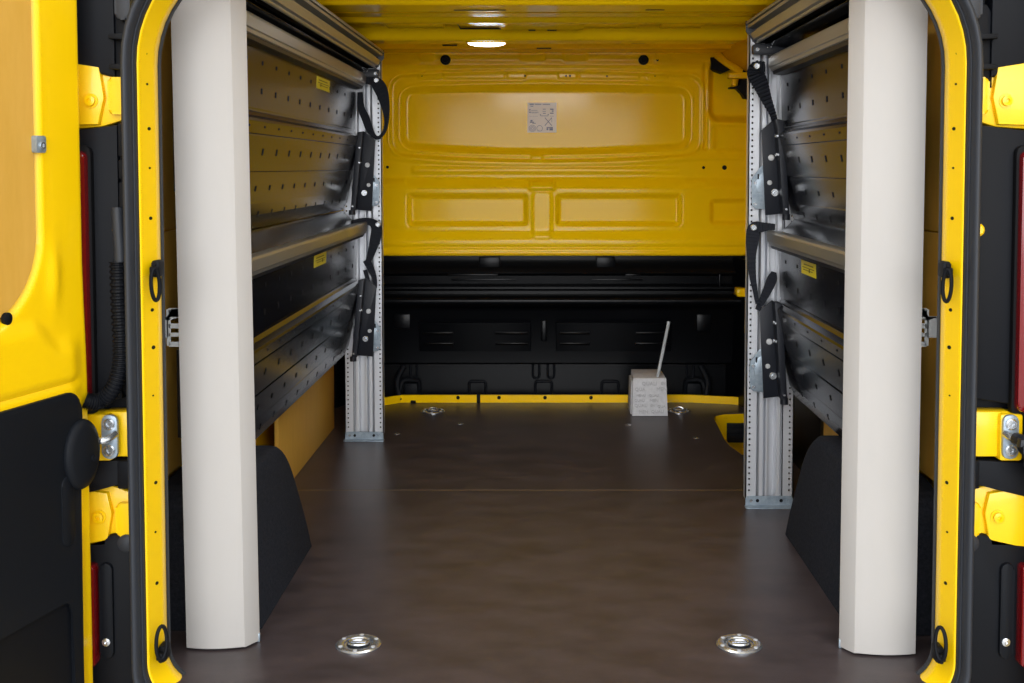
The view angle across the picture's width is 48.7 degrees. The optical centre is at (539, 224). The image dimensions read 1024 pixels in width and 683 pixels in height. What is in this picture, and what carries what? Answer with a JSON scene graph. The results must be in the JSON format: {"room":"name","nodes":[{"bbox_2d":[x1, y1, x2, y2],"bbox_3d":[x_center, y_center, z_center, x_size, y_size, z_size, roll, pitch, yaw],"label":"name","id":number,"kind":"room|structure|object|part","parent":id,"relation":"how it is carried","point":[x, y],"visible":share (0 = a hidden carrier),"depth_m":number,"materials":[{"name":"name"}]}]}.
{"room":"vehicle interior","nodes":[
{"label":"vehicle interior","id":0,"kind":"room"},
{"bbox_2d":[77,0,132,682],"bbox_3d":[-0.828,0.167,2.069,0.215,1.550,0.124,0,3,0],"label":"pillar","id":1,"kind":"structure","parent":0,"point":[100,23],"depth_m":2.03,"materials":[{"name":"black plastic"}]},
{"bbox_2d":[0,0,99,682],"bbox_3d":[-0.905,0.184,1.625,0.101,1.480,0.778,1,3,15],"label":"door","id":2,"kind":"structure","parent":1,"relation":"attached to","point":[50,447],"depth_m":1.86,"materials":[{"name":"yellow paint"}]},
{"bbox_3d":[-0.887,0.601,1.629,0.022,0.606,0.694,1,3,15],"label":"trim","id":3,"kind":"part","parent":2,"relation":"part of","materials":[{"name":"black plastic"}]},
{"bbox_2d":[80,145,97,413],"bbox_3d":[-0.858,0.102,2.013,0.124,0.485,0.034,0,3,0],"label":"tail lamp","id":4,"kind":"object","parent":1,"relation":"attached to","point":[86,152],"visible":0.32,"depth_m":2.00,"materials":[{"name":"red plastic"}]},
{"bbox_2d":[91,562,99,665],"bbox_3d":[-0.858,0.704,2.038,0.115,0.184,0.032,0,3,0],"label":"tail lamp","id":5,"kind":"object","parent":1,"relation":"attached to","point":[94,566],"visible":0.16,"depth_m":2.03,"materials":[{"name":"red plastic"}]},
{"bbox_3d":[-0.828,-0.240,2.031,0.215,0.150,0.029,0,3,0],"label":"hinge seat","id":6,"kind":"part","parent":1,"relation":"part of","materials":[{"name":"yellow paint"}]},
{"bbox_2d":[82,207,125,410],"bbox_3d":[-0.765,0.149,1.985,0.082,0.357,0.043,-1,3,-25],"label":"conduit","id":7,"kind":"object","parent":1,"relation":"attached to","point":[111,390],"visible":0.93,"depth_m":1.99,"materials":[{"name":"grey rubber"}]},
{"bbox_3d":[-0.785,0.700,2.055,0.024,0.177,0.024,0,3,0],"label":"recess panel","id":8,"kind":"part","parent":1,"relation":"part of","materials":[{"name":"black plastic"}]},
{"bbox_3d":[-0.771,0.379,2.046,0.098,0.088,0.050,0,3,0],"label":"catch seat","id":9,"kind":"part","parent":1,"relation":"part of","materials":[{"name":"yellow paint"}]},
{"bbox_2d":[99,414,118,458],"bbox_3d":[-0.772,0.380,2.005,0.043,0.079,0.037,0,3,0],"label":"hinge","id":10,"kind":"object","parent":1,"relation":"attached to","point":[109,440],"depth_m":2.01,"materials":[{"name":"metal"}]},
{"bbox_3d":[-0.828,0.523,2.069,0.215,0.146,0.029,0,3,0],"label":"hinge seat","id":11,"kind":"part","parent":1,"relation":"part of","materials":[{"name":"yellow paint"}]},
{"bbox_2d":[161,21,333,479],"bbox_3d":[-0.772,0.138,3.346,0.175,1.680,2.570,0,3,0],"label":"wall","id":12,"kind":"structure","parent":0,"point":[304,426],"depth_m":2.43,"materials":[{"name":"metal"}]},
{"bbox_2d":[149,259,163,301],"bbox_3d":[-0.685,0.101,2.022,0.019,0.075,0.043,0,3,0],"label":"hook","id":13,"kind":"object","parent":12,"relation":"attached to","point":[156,269],"visible":1,"depth_m":2.01,"materials":[{"name":"black plastic"}]},
{"bbox_2d":[154,624,169,662],"bbox_3d":[-0.684,0.759,2.055,0.022,0.073,0.043,0,3,0],"label":"hook","id":14,"kind":"object","parent":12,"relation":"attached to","point":[162,653],"visible":1,"depth_m":2.04,"materials":[{"name":"black plastic"}]},
{"bbox_2d":[165,308,178,346],"bbox_3d":[-0.735,0.200,2.228,0.100,0.076,0.053,0,3,0],"label":"wall bracket","id":15,"kind":"object","parent":12,"relation":"attached to","point":[171,313],"visible":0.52,"depth_m":2.20,"materials":[{"name":"silver metal"}]},
{"bbox_2d":[120,0,983,682],"bbox_3d":[0.015,0.194,2.032,1.900,1.700,0.160,0,3,0],"label":"door frame","id":16,"kind":"structure","parent":12,"relation":"attached to","point":[956,24],"depth_m":2.02,"materials":[{"name":"yellow paint"}]},
{"bbox_2d":[334,53,746,407],"bbox_3d":[0.035,0.071,4.494,1.800,1.700,0.310,0,3,0],"label":"wall","id":17,"kind":"structure","parent":0,"point":[521,265],"depth_m":4.52,"materials":[{"name":"yellow metal"}]},
{"bbox_3d":[-0.770,0.426,4.537,0.090,0.585,0.180,0,3,0],"label":"panel","id":18,"kind":"part","parent":17,"relation":"part of","materials":[{"name":"black paint"}]},
{"bbox_2d":[528,103,555,131],"bbox_3d":[0.008,-0.428,4.528,0.115,0.119,0.003,0,3,0],"label":"sticker","id":19,"kind":"object","parent":17,"relation":"attached to","point":[541,116],"visible":1,"depth_m":4.53,"materials":[{"name":"beige paper"}]},
{"bbox_3d":[0.015,-0.302,4.522,1.670,0.814,0.106,0,3,0],"label":"panel","id":20,"kind":"part","parent":17,"relation":"part of","materials":[{"name":"yellow paint"}]},
{"bbox_3d":[0.015,0.650,4.631,1.600,0.170,0.015,0,3,0],"label":"kick panel","id":21,"kind":"part","parent":17,"relation":"part of","materials":[{"name":"black paint"}]},
{"bbox_3d":[0.015,0.348,4.546,1.600,0.450,0.154,0,3,0],"label":"panel","id":22,"kind":"part","parent":17,"relation":"part of","materials":[{"name":"black paint"}]},
{"bbox_3d":[0.800,0.429,4.492,0.090,0.585,0.270,0,3,0],"label":"panel","id":23,"kind":"part","parent":17,"relation":"part of","materials":[{"name":"black paint"}]},
{"bbox_2d":[316,0,775,52],"bbox_3d":[0.015,-0.643,3.292,1.720,0.155,2.640,0,3,0],"label":"ceiling","id":24,"kind":"structure","parent":0,"point":[394,26],"depth_m":3.45,"materials":[{"name":"yellow paint"}]},
{"bbox_2d":[246,0,383,76],"bbox_3d":[-0.609,-0.507,3.057,0.153,0.094,1.616,0,3,0],"label":"shelf","id":25,"kind":"object","parent":24,"relation":"attached to","point":[309,21],"visible":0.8,"depth_m":2.91,"materials":[{"name":"silver metal"}]},
{"bbox_3d":[-0.615,-0.512,3.829,0.140,0.027,0.025,0,3,0],"label":"support arm","id":26,"kind":"part","parent":25,"relation":"part of","materials":[{"name":"black metal"}]},
{"bbox_2d":[466,41,506,46],"bbox_3d":[-0.173,-0.587,3.665,0.132,0.018,0.058,0,3,0],"label":"recessed light","id":27,"kind":"object","parent":24,"relation":"in","point":[474,43],"visible":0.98,"depth_m":3.65,"materials":[{"name":"white plastic"}]},
{"bbox_2d":[745,0,848,54],"bbox_3d":[0.638,-0.488,2.672,0.153,0.094,0.846,0,3,0],"label":"rail","id":28,"kind":"object","parent":24,"relation":"attached to","point":[782,24],"visible":0.83,"depth_m":2.72,"materials":[{"name":"silver metal"}]},
{"bbox_3d":[0.645,-0.474,3.060,0.140,0.027,0.025,0,3,0],"label":"support arm","id":29,"kind":"part","parent":28,"relation":"part of","materials":[{"name":"black metal"}]},
{"bbox_2d":[171,403,930,682],"bbox_3d":[0.005,0.887,3.378,1.740,0.222,2.660,0,3,0],"label":"floor","id":30,"kind":"structure","parent":0,"point":[477,542],"depth_m":2.69,"materials":[{"name":"brown wood"}]},
{"bbox_2d":[171,0,260,648],"bbox_3d":[-0.632,0.161,2.224,0.147,1.344,0.089,0,3,0],"label":"post cover","id":31,"kind":"object","parent":30,"relation":"on","point":[209,37],"visible":0.98,"depth_m":2.19,"materials":[{"name":"white plastic"}]},
{"bbox_2d":[168,445,310,630],"bbox_3d":[-0.675,0.668,2.566,0.209,0.298,0.531,0,3,0],"label":"wheel arch cover","id":32,"kind":"object","parent":30,"relation":"on","point":[284,542],"visible":0.45,"depth_m":2.48,"materials":[{"name":"black plastic"}]},
{"bbox_2d":[335,633,381,654],"bbox_3d":[-0.360,0.830,2.241,0.091,0.008,0.091,0,3,0],"label":"lashing eye","id":33,"kind":"object","parent":30,"relation":"on","point":[356,644],"visible":1,"depth_m":2.23,"materials":[{"name":"silver metal"}]},
{"bbox_2d":[343,62,384,441],"bbox_3d":[-0.611,0.083,3.897,0.139,1.334,0.060,0,3,0],"label":"upright post","id":34,"kind":"object","parent":30,"relation":"on","point":[364,377],"visible":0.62,"depth_m":3.92,"materials":[{"name":"silver metal"}]},
{"bbox_2d":[176,210,381,439],"bbox_3d":[-0.638,0.248,3.086,0.151,0.517,1.599,0,3,2],"label":"shelf","id":35,"kind":"object","parent":34,"relation":"attached to","point":[307,295],"visible":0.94,"depth_m":3.03,"materials":[{"name":"black metal"}]},
{"bbox_2d":[251,210,358,439],"bbox_3d":[-0.651,0.240,3.091,0.076,0.502,1.581,0,3,0],"label":"shelf unit","id":36,"kind":"object","parent":35,"relation":"on","point":[305,308],"depth_m":2.99,"materials":[{"name":"black metal"}]},
{"bbox_3d":[-0.609,0.050,3.072,0.042,0.041,1.561,0,3,0],"label":"rail","id":37,"kind":"part","parent":35,"relation":"part of","materials":[{"name":"silver metal"}]},
{"bbox_3d":[-0.572,0.379,3.889,0.046,0.121,0.006,0,3,0],"label":"locking plate","id":38,"kind":"part","parent":35,"relation":"part of","materials":[{"name":"metal"}]},
{"bbox_2d":[172,10,389,228],"bbox_3d":[-0.623,-0.235,3.062,0.180,0.483,1.599,0,3,2],"label":"shelf","id":39,"kind":"object","parent":34,"relation":"attached to","point":[305,149],"visible":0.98,"depth_m":3.00,"materials":[{"name":"black metal"}]},
{"bbox_2d":[247,44,357,228],"bbox_3d":[-0.651,-0.239,3.067,0.076,0.460,1.581,0,3,0],"label":"shelf unit","id":40,"kind":"object","parent":39,"relation":"on","point":[303,139],"depth_m":2.95,"materials":[{"name":"black metal"}]},
{"bbox_3d":[-0.609,-0.450,3.047,0.042,0.041,1.561,0,3,0],"label":"rail","id":41,"kind":"part","parent":39,"relation":"part of","materials":[{"name":"silver metal"}]},
{"bbox_3d":[-0.572,-0.122,3.864,0.046,0.121,0.006,0,3,0],"label":"locking plate","id":42,"kind":"part","parent":39,"relation":"part of","materials":[{"name":"metal"}]},
{"bbox_2d":[421,407,444,413],"bbox_3d":[-0.416,0.718,4.390,0.091,0.016,0.091,0,3,0],"label":"lashing eye","id":43,"kind":"object","parent":30,"relation":"on","point":[432,410],"visible":1,"depth_m":4.38,"materials":[{"name":"silver metal"}]},
{"bbox_2d":[628,369,667,415],"bbox_3d":[0.417,0.651,4.387,0.139,0.149,0.182,0,3,0],"label":"box","id":44,"kind":"object","parent":30,"relation":"on","point":[647,393],"visible":1,"depth_m":4.30,"materials":[{"name":"grey cardboard"}]},
{"bbox_2d":[656,321,669,376],"bbox_3d":[0.470,0.476,4.314,0.053,0.214,0.012,0,3,0],"label":"rod","id":45,"kind":"object","parent":44,"relation":"on","point":[668,322],"visible":1,"depth_m":4.31,"materials":[{"name":"grey metal"}]},
{"bbox_2d":[668,406,690,413],"bbox_3d":[0.540,0.717,4.396,0.091,0.019,0.091,0,3,0],"label":"lashing eye","id":46,"kind":"object","parent":30,"relation":"on","point":[678,409],"visible":0.97,"depth_m":4.39,"materials":[{"name":"silver metal"}]},
{"bbox_2d":[714,414,743,454],"bbox_3d":[0.721,0.817,4.006,0.191,0.135,0.800,0,3,0],"label":"step","id":47,"kind":"structure","parent":30,"relation":"in","point":[731,426],"depth_m":4.32,"materials":[{"name":"yellow paint"}]},
{"bbox_2d":[716,634,762,654],"bbox_3d":[0.395,0.830,2.241,0.091,0.008,0.091,0,3,0],"label":"lashing eye","id":48,"kind":"object","parent":30,"relation":"on","point":[740,644],"visible":1,"depth_m":2.23,"materials":[{"name":"silver metal"}]},
{"bbox_2d":[743,35,793,508],"bbox_3d":[0.640,0.121,3.128,0.139,1.334,0.060,0,3,0],"label":"upright post","id":49,"kind":"object","parent":30,"relation":"on","point":[768,424],"visible":0.6,"depth_m":3.15,"materials":[{"name":"silver metal"}]},
{"bbox_2d":[746,219,845,437],"bbox_3d":[0.664,0.253,2.701,0.158,0.517,0.834,0,3,-3],"label":"shelf","id":50,"kind":"object","parent":49,"relation":"attached to","point":[803,332],"visible":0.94,"depth_m":2.82,"materials":[{"name":"black metal"}]},
{"bbox_3d":[0.602,0.403,3.119,0.046,0.121,0.006,0,3,0],"label":"locking plate","id":51,"kind":"part","parent":50,"relation":"part of","materials":[{"name":"metal"}]},
{"bbox_3d":[0.639,0.055,2.687,0.042,0.041,0.791,0,3,0],"label":"rail","id":52,"kind":"part","parent":50,"relation":"part of","materials":[{"name":"silver metal"}]},
{"bbox_2d":[777,219,845,437],"bbox_3d":[0.681,0.245,2.706,0.076,0.502,0.811,0,3,0],"label":"shelf unit","id":53,"kind":"object","parent":50,"relation":"on","point":[810,309],"depth_m":2.75,"materials":[{"name":"black"}]},
{"bbox_2d":[747,18,848,229],"bbox_3d":[0.664,-0.206,2.678,0.159,0.462,0.834,0,3,-3],"label":"shelf","id":54,"kind":"object","parent":49,"relation":"attached to","point":[804,167],"visible":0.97,"depth_m":2.78,"materials":[{"name":"black"}]},
{"bbox_3d":[0.602,-0.101,3.094,0.046,0.121,0.006,0,3,0],"label":"locking plate","id":55,"kind":"part","parent":54,"relation":"part of","materials":[{"name":"metal"}]},
{"bbox_3d":[0.639,-0.416,2.663,0.042,0.041,0.791,0,3,0],"label":"rail","id":56,"kind":"part","parent":54,"relation":"part of","materials":[{"name":"silver metal"}]},
{"bbox_2d":[779,51,847,229],"bbox_3d":[0.681,-0.205,2.684,0.076,0.460,0.811,0,3,0],"label":"shelf unit","id":57,"kind":"object","parent":54,"relation":"on","point":[814,86],"depth_m":2.72,"materials":[{"name":"black"}]},
{"bbox_2d":[785,435,933,635],"bbox_3d":[0.722,0.667,2.600,0.177,0.298,0.648,0,3,0],"label":"wheel arch cover","id":58,"kind":"object","parent":30,"relation":"on","point":[813,529],"visible":0.44,"depth_m":2.56,"materials":[{"name":"black plastic"}]},
{"bbox_2d":[838,0,927,654],"bbox_3d":[0.660,0.163,2.196,0.143,1.344,0.089,0,3,0],"label":"post cover","id":59,"kind":"object","parent":30,"relation":"on","point":[886,112],"visible":1,"depth_m":2.16,"materials":[{"name":"white plastic"}]},
{"bbox_2d":[722,13,940,487],"bbox_3d":[0.802,0.138,3.346,0.175,1.680,2.570,0,3,0],"label":"wall","id":60,"kind":"structure","parent":0,"point":[808,426],"depth_m":2.37,"materials":[{"name":"yellow paint"}]},
{"bbox_3d":[0.787,-0.578,3.250,0.145,0.120,2.450,0,3,0],"label":"roof rail","id":61,"kind":"part","parent":60,"relation":"part of","materials":[{"name":"yellow metal"}]},
{"bbox_3d":[0.836,0.501,3.900,0.042,0.700,1.260,0,3,0],"label":"sliding door trim","id":62,"kind":"part","parent":60,"relation":"part of","materials":[{"name":"black paint"}]},
{"bbox_2d":[921,308,936,346],"bbox_3d":[0.765,0.200,2.228,0.100,0.076,0.053,0,3,0],"label":"wall bracket","id":63,"kind":"object","parent":60,"relation":"attached to","point":[930,325],"visible":0.24,"depth_m":2.21,"materials":[{"name":"silver metal"}]},
{"bbox_2d":[931,625,947,663],"bbox_3d":[0.725,0.761,2.055,0.022,0.073,0.043,0,3,0],"label":"hook","id":64,"kind":"object","parent":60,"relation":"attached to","point":[938,653],"visible":1,"depth_m":2.04,"materials":[{"name":"black plastic"}]},
{"bbox_2d":[938,261,953,303],"bbox_3d":[0.725,0.103,2.022,0.019,0.075,0.043,0,3,0],"label":"hook","id":65,"kind":"object","parent":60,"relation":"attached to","point":[945,271],"visible":1,"depth_m":2.01,"materials":[{"name":"black plastic"}]},
{"bbox_2d":[970,0,1023,682],"bbox_3d":[0.858,0.167,2.069,0.215,1.550,0.124,0,3,0],"label":"pillar","id":66,"kind":"structure","parent":0,"point":[999,480],"depth_m":2.03,"materials":[{"name":"black plastic"}]},
{"bbox_3d":[0.858,0.523,2.069,0.215,0.146,0.029,0,3,0],"label":"hinge seat","id":67,"kind":"part","parent":66,"relation":"part of","materials":[{"name":"yellow paint"}]},
{"bbox_3d":[0.808,0.379,2.046,0.113,0.088,0.050,0,3,0],"label":"catch seat","id":68,"kind":"part","parent":66,"relation":"part of","materials":[{"name":"yellow paint"}]},
{"bbox_3d":[0.858,-0.240,2.031,0.215,0.150,0.029,0,3,0],"label":"hinge seat","id":69,"kind":"part","parent":66,"relation":"part of","materials":[{"name":"yellow paint"}]},
{"bbox_3d":[0.845,0.700,2.055,0.024,0.177,0.024,0,3,0],"label":"recess panel","id":70,"kind":"part","parent":66,"relation":"part of","materials":[{"name":"black plastic"}]},
{"bbox_2d":[1001,414,1023,466],"bbox_3d":[0.908,0.398,1.956,0.177,0.110,0.140,0,3,0],"label":"hinge","id":71,"kind":"object","parent":66,"relation":"attached to","point":[1010,423],"depth_m":2.01,"materials":[{"name":"metal"}]},
{"bbox_3d":[0.908,0.412,1.957,0.174,0.082,0.056,2,3,32],"label":"door check arm","id":72,"kind":"part","parent":71,"relation":"part of"},
{"bbox_3d":[0.902,0.395,1.946,0.175,0.048,0.035,2,4,35],"label":"arm","id":73,"kind":"part","parent":71,"relation":"part of","materials":[{"name":"black"}]},
{"bbox_2d":[1007,145,1023,416],"bbox_3d":[0.897,0.102,2.013,0.106,0.485,0.034,0,3,0],"label":"tail lamp","id":74,"kind":"object","parent":66,"relation":"attached to","point":[1015,405],"visible":1,"depth_m":2.01,"materials":[{"name":"red"}]},
{"bbox_2d":[1015,562,1023,666],"bbox_3d":[0.905,0.704,2.038,0.080,0.184,0.032,0,3,0],"label":"tail lamp","id":75,"kind":"object","parent":66,"relation":"attached to","point":[1019,655],"visible":1,"depth_m":2.03,"materials":[{"name":"red plastic"}]}
]}

